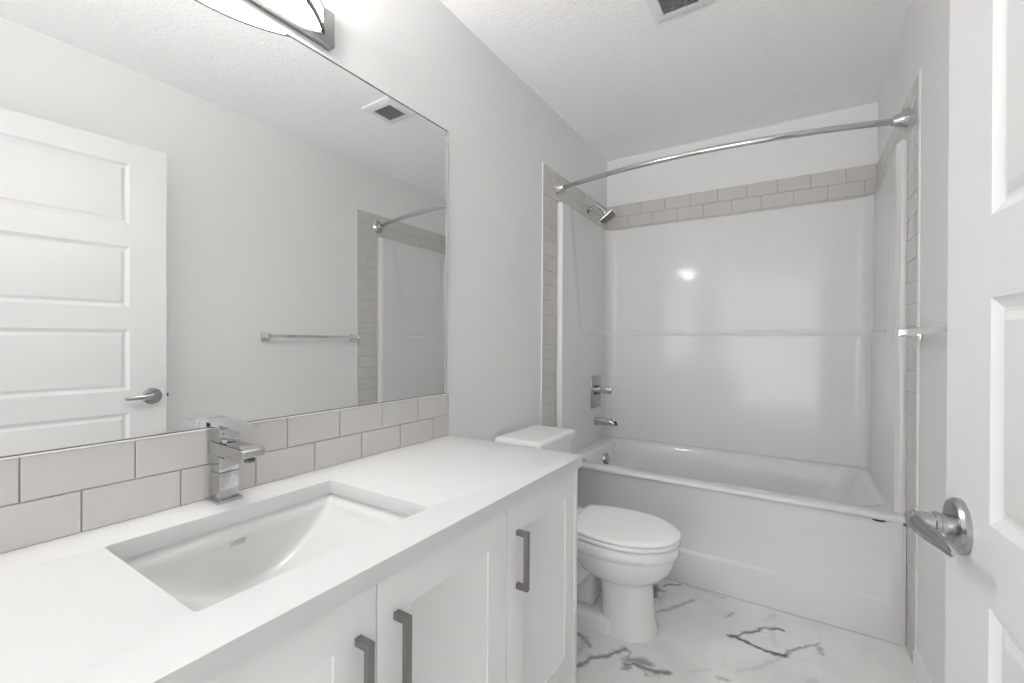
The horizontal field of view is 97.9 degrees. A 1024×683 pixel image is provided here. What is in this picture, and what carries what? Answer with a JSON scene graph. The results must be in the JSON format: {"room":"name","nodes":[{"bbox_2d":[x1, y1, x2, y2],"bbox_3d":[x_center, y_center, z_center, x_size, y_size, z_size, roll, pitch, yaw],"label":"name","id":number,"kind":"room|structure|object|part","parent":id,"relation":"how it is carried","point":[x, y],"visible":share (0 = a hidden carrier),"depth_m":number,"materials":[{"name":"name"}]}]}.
{"room":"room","nodes":[
{"label":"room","id":0,"kind":"room"},
{"bbox_2d":[234,0,606,441],"bbox_3d":[-1.134,-0.078,0.486,0.120,2.461,6.800,0,0,33],"label":"wall","id":1,"kind":"structure","parent":0,"point":[418,53],"depth_m":1.94,"materials":[{"name":"white paint"}]},
{"bbox_2d":[0,394,448,553],"bbox_3d":[-0.702,0.285,1.048,0.008,0.161,1.675,0,0,33],"label":"tile backsplash","id":2,"kind":"structure","parent":1,"relation":"attached to","point":[49,496],"depth_m":0.96,"materials":[{"name":"grey tile"}]},
{"bbox_2d":[0,0,448,459],"bbox_3d":[-0.690,-0.310,1.057,0.012,1.029,1.620,0,0,33],"label":"wall mirror","id":3,"kind":"object","parent":1,"relation":"attached to","point":[205,214],"visible":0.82,"depth_m":1.01,"materials":[{"name":"clear glass"}]},
{"bbox_2d":[247,0,334,50],"bbox_3d":[-0.636,-0.899,1.013,0.144,0.100,0.600,0,0,33],"label":"vanity light","id":4,"kind":"object","parent":1,"relation":"attached to","point":[311,19],"visible":1,"depth_m":1.20,"materials":[{"name":"white glass"}]},
{"bbox_3d":[-0.628,-0.901,1.008,0.110,0.047,0.522,0,0,33],"label":"lamp shade","id":5,"kind":"part","parent":4,"relation":"part of","materials":[{"name":"white glass"}]},
{"bbox_2d":[541,162,606,426],"bbox_3d":[0.417,0.099,2.804,0.006,2.122,0.966,0,0,33],"label":"tile border","id":6,"kind":"structure","parent":1,"relation":"attached to","point":[575,198],"depth_m":2.48,"materials":[{"name":"grey tile"}]},
{"bbox_3d":[0.160,0.098,2.399,0.006,2.122,0.007,0,0,33],"label":"edge trim","id":7,"kind":"part","parent":6,"relation":"part of","materials":[{"name":"white tile"}]},
{"bbox_2d":[587,205,615,224],"bbox_3d":[0.583,-0.831,2.889,0.173,0.127,0.111,0,0,33],"label":"shower","id":8,"kind":"object","parent":6,"relation":"attached to","point":[610,214],"visible":1,"depth_m":2.87,"materials":[{"name":"silver metal"}]},
{"bbox_3d":[0.552,-0.858,2.895,0.109,0.056,0.022,0,0,23],"label":"arm","id":9,"kind":"part","parent":8,"relation":"part of","materials":[{"name":"silver metal"}]},
{"bbox_3d":[0.614,-0.802,2.870,0.092,0.069,0.104,0,0,27],"label":"head plate","id":10,"kind":"part","parent":8,"relation":"part of","materials":[{"name":"silver metal"}]},
{"bbox_2d":[554,106,909,196],"bbox_3d":[0.880,-0.868,2.107,1.524,0.092,0.166,0,0,33],"label":"curtain rod","id":11,"kind":"object","parent":1,"relation":"attached to","point":[901,121],"visible":1,"depth_m":1.92,"materials":[{"name":"silver metal"}]},
{"bbox_2d":[439,0,912,160],"bbox_3d":[-0.433,-1.354,0.043,1.764,0.100,6.800,0,0,33],"label":"ceiling","id":12,"kind":"structure","parent":0,"point":[629,84],"depth_m":2.05,"materials":[{"name":"white paint"}]},
{"bbox_2d":[645,0,713,23],"bbox_3d":[0.621,-1.291,1.669,0.222,0.016,0.216,0,0,33],"label":"ceiling vent","id":13,"kind":"object","parent":12,"relation":"in","point":[660,10],"visible":1,"depth_m":1.72,"materials":[{"name":"white"}]},
{"bbox_2d":[607,102,877,206],"bbox_3d":[1.355,-0.065,2.860,1.524,2.461,0.120,0,0,33],"label":"wall","id":14,"kind":"structure","parent":0,"point":[793,157],"depth_m":2.72,"materials":[{"name":"white paint"}]},
{"bbox_2d":[607,163,876,229],"bbox_3d":[1.325,-0.877,2.805,1.513,0.173,0.008,0,0,33],"label":"tile border","id":15,"kind":"structure","parent":14,"relation":"attached to","point":[859,181],"depth_m":2.71,"materials":[{"name":"grey tile"}]},
{"bbox_2d":[576,578,915,682],"bbox_3d":[-0.449,1.207,0.045,1.764,0.100,6.800,0,0,33],"label":"floor","id":16,"kind":"structure","parent":0,"point":[703,636],"depth_m":1.68,"materials":[{"name":"stone"}]},
{"bbox_2d":[207,469,577,682],"bbox_3d":[-0.457,0.779,0.896,0.586,0.754,1.673,0,0,33],"label":"bathroom vanity","id":17,"kind":"object","parent":16,"relation":"on","point":[496,603],"visible":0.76,"depth_m":0.98,"materials":[{"name":"white wood"}]},
{"bbox_2d":[0,435,582,682],"bbox_3d":[-0.462,0.384,0.898,0.574,0.034,1.680,0,0,33],"label":"countertop","id":18,"kind":"structure","parent":17,"relation":"on","point":[72,610],"depth_m":0.71,"materials":[{"name":"white stone"}]},
{"bbox_2d":[205,417,264,504],"bbox_3d":[-0.627,0.274,1.009,0.160,0.186,0.056,0,0,33],"label":"faucet","id":19,"kind":"object","parent":18,"relation":"on","point":[226,450],"visible":1,"depth_m":1.01,"materials":[{"name":"silver metal"}]},
{"bbox_3d":[-0.667,0.363,1.034,0.059,0.007,0.056,0,0,33],"label":"plate","id":20,"kind":"part","parent":19,"relation":"part of","materials":[{"name":"silver metal"}]},
{"bbox_3d":[-0.637,0.187,1.015,0.136,0.013,0.046,0,0,33],"label":"lever handle","id":21,"kind":"part","parent":19,"relation":"part of","materials":[{"name":"silver metal"}]},
{"bbox_3d":[-0.625,0.245,1.008,0.156,0.030,0.048,0,0,33],"label":"spout","id":22,"kind":"part","parent":19,"relation":"part of","materials":[{"name":"silver metal"}]},
{"bbox_2d":[122,493,408,611],"bbox_3d":[-0.456,0.480,0.892,0.394,0.156,0.504,0,0,33],"label":"undermount sink","id":23,"kind":"object","parent":18,"relation":"in","point":[202,571],"visible":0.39,"depth_m":1.00,"materials":[{"name":"white ceramic"}]},
{"bbox_3d":[-0.353,0.735,0.595,0.019,0.652,0.410,0,0,33],"label":"door","id":24,"kind":"part","parent":17,"relation":"part of","materials":[{"name":"white wood"}]},
{"bbox_3d":[-0.239,0.559,0.723,0.034,0.150,0.013,0,0,33],"label":"handle","id":25,"kind":"part","parent":17,"relation":"part of","materials":[{"name":"grey metal"}]},
{"bbox_3d":[-0.195,0.559,0.792,0.034,0.150,0.013,0,0,33],"label":"handle","id":26,"kind":"part","parent":17,"relation":"part of","materials":[{"name":"grey"}]},
{"bbox_3d":[-0.131,0.736,0.943,0.019,0.652,0.407,0,0,33],"label":"door","id":27,"kind":"part","parent":17,"relation":"part of","materials":[{"name":"white wood"}]},
{"bbox_3d":[0.027,0.560,1.141,0.034,0.150,0.013,0,0,33],"label":"handle","id":28,"kind":"part","parent":17,"relation":"part of","materials":[{"name":"grey metal"}]},
{"bbox_3d":[0.086,0.737,1.283,0.019,0.652,0.394,0,0,33],"label":"door","id":29,"kind":"part","parent":17,"relation":"part of","materials":[{"name":"white wood"}]},
{"bbox_3d":[-0.026,0.781,1.601,0.555,0.754,0.020,0,0,33],"label":"panel","id":30,"kind":"part","parent":17,"relation":"part of","materials":[{"name":"white wood"}]},
{"bbox_2d":[494,425,680,642],"bbox_3d":[0.334,0.793,1.936,0.767,0.734,0.388,0,0,33],"label":"toilet","id":31,"kind":"object","parent":16,"relation":"on","point":[623,552],"visible":0.59,"depth_m":1.75,"materials":[{"name":"white ceramic"}]},
{"bbox_3d":[0.116,0.445,2.077,0.244,0.040,0.386,0,0,33],"label":"tank lid","id":32,"kind":"part","parent":31,"relation":"part of","materials":[{"name":"white ceramic"}]},
{"bbox_3d":[0.112,0.630,2.079,0.219,0.328,0.362,0,0,33],"label":"tank","id":33,"kind":"part","parent":31,"relation":"part of","materials":[{"name":"white ceramic"}]},
{"bbox_3d":[0.455,0.976,1.844,0.451,0.371,0.358,0,0,33],"label":"bowl","id":34,"kind":"part","parent":31,"relation":"part of","materials":[{"name":"white ceramic"}]},
{"bbox_3d":[0.467,0.778,1.837,0.436,0.024,0.364,0,0,33],"label":"seat","id":35,"kind":"part","parent":31,"relation":"part of","materials":[{"name":"white plastic"}]},
{"bbox_3d":[0.467,0.758,1.837,0.436,0.016,0.364,0,0,33],"label":"lid","id":36,"kind":"part","parent":31,"relation":"part of","materials":[{"name":"white plastic"}]},
{"bbox_2d":[556,139,907,645],"bbox_3d":[1.096,0.187,2.457,1.523,1.954,0.824,0,0,33],"label":"shower surround","id":37,"kind":"object","parent":16,"relation":"on","point":[773,332],"visible":1,"depth_m":2.65,"materials":[{"name":"white plastic"}]},
{"bbox_2d":[591,375,611,408],"bbox_3d":[0.604,0.332,2.932,0.115,0.210,0.165,0,0,33],"label":"shower valve","id":38,"kind":"object","parent":37,"relation":"attached to","point":[596,389],"visible":1,"depth_m":2.93,"materials":[{"name":"grey metal"}]},
{"bbox_3d":[0.606,0.320,2.917,0.095,0.038,0.028,0,0,33],"label":"lever handle","id":39,"kind":"part","parent":38,"relation":"part of","materials":[{"name":"silver metal"}]},
{"bbox_2d":[594,416,617,425],"bbox_3d":[0.618,0.526,2.925,0.148,0.059,0.058,0,0,33],"label":"tub spout","id":40,"kind":"object","parent":37,"relation":"attached to","point":[597,420],"visible":1,"depth_m":2.91,"materials":[{"name":"silver metal"}]},
{"bbox_2d":[572,436,905,645],"bbox_3d":[1.092,0.918,2.458,1.512,0.492,0.832,0,0,33],"label":"bathtub","id":41,"kind":"object","parent":16,"relation":"on","point":[821,542],"visible":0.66,"depth_m":2.03,"materials":[{"name":"white plastic"}]},
{"bbox_3d":[0.597,0.749,2.837,0.039,0.082,0.082,0,0,33],"label":"overflow plate","id":42,"kind":"part","parent":41,"relation":"part of","materials":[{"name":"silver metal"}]},
{"bbox_2d":[878,0,949,682],"bbox_3d":[0.252,-0.069,-0.398,0.120,2.461,6.800,0,0,33],"label":"wall","id":43,"kind":"structure","parent":0,"point":[923,44],"depth_m":1.43,"materials":[{"name":"white paint"}]},
{"bbox_2d":[877,69,921,662],"bbox_3d":[1.691,0.107,1.978,0.006,2.122,0.988,0,0,33],"label":"tile border","id":44,"kind":"structure","parent":43,"relation":"attached to","point":[914,100],"depth_m":1.63,"materials":[{"name":"grey tile"}]},
{"bbox_3d":[1.431,0.106,1.570,0.005,2.122,0.018,0,0,33],"label":"edge trim","id":45,"kind":"part","parent":44,"relation":"part of","materials":[{"name":"white tile"}]},
{"bbox_2d":[897,325,946,340],"bbox_3d":[1.225,-0.028,1.298,0.062,0.048,0.673,0,0,33],"label":"towel bar","id":46,"kind":"object","parent":43,"relation":"attached to","point":[918,332],"visible":0.51,"depth_m":1.33,"materials":[{"name":"silver metal"}]},
{"bbox_3d":[1.392,-0.027,1.560,0.062,0.048,0.050,0,0,33],"label":"post","id":47,"kind":"part","parent":46,"relation":"part of","materials":[{"name":"silver metal"}]},
{"bbox_2d":[913,648,931,682],"bbox_3d":[0.873,1.119,0.711,0.013,0.092,2.023,0,0,33],"label":"baseboard","id":48,"kind":"structure","parent":43,"relation":"attached to","point":[920,673],"depth_m":1.50,"materials":[{"name":"white wood"}]},
{"bbox_2d":[905,0,1023,682],"bbox_3d":[0.461,0.137,0.286,0.152,2.039,0.823,0,0,28],"label":"door","id":49,"kind":"structure","parent":43,"relation":"in","point":[981,520],"depth_m":0.54,"materials":[{"name":"white paint"}]},
{"bbox_3d":[0.553,0.249,0.579,0.048,0.030,0.119,0,0,33],"label":"lever","id":50,"kind":"part","parent":49,"relation":"part of","materials":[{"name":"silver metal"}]}
]}

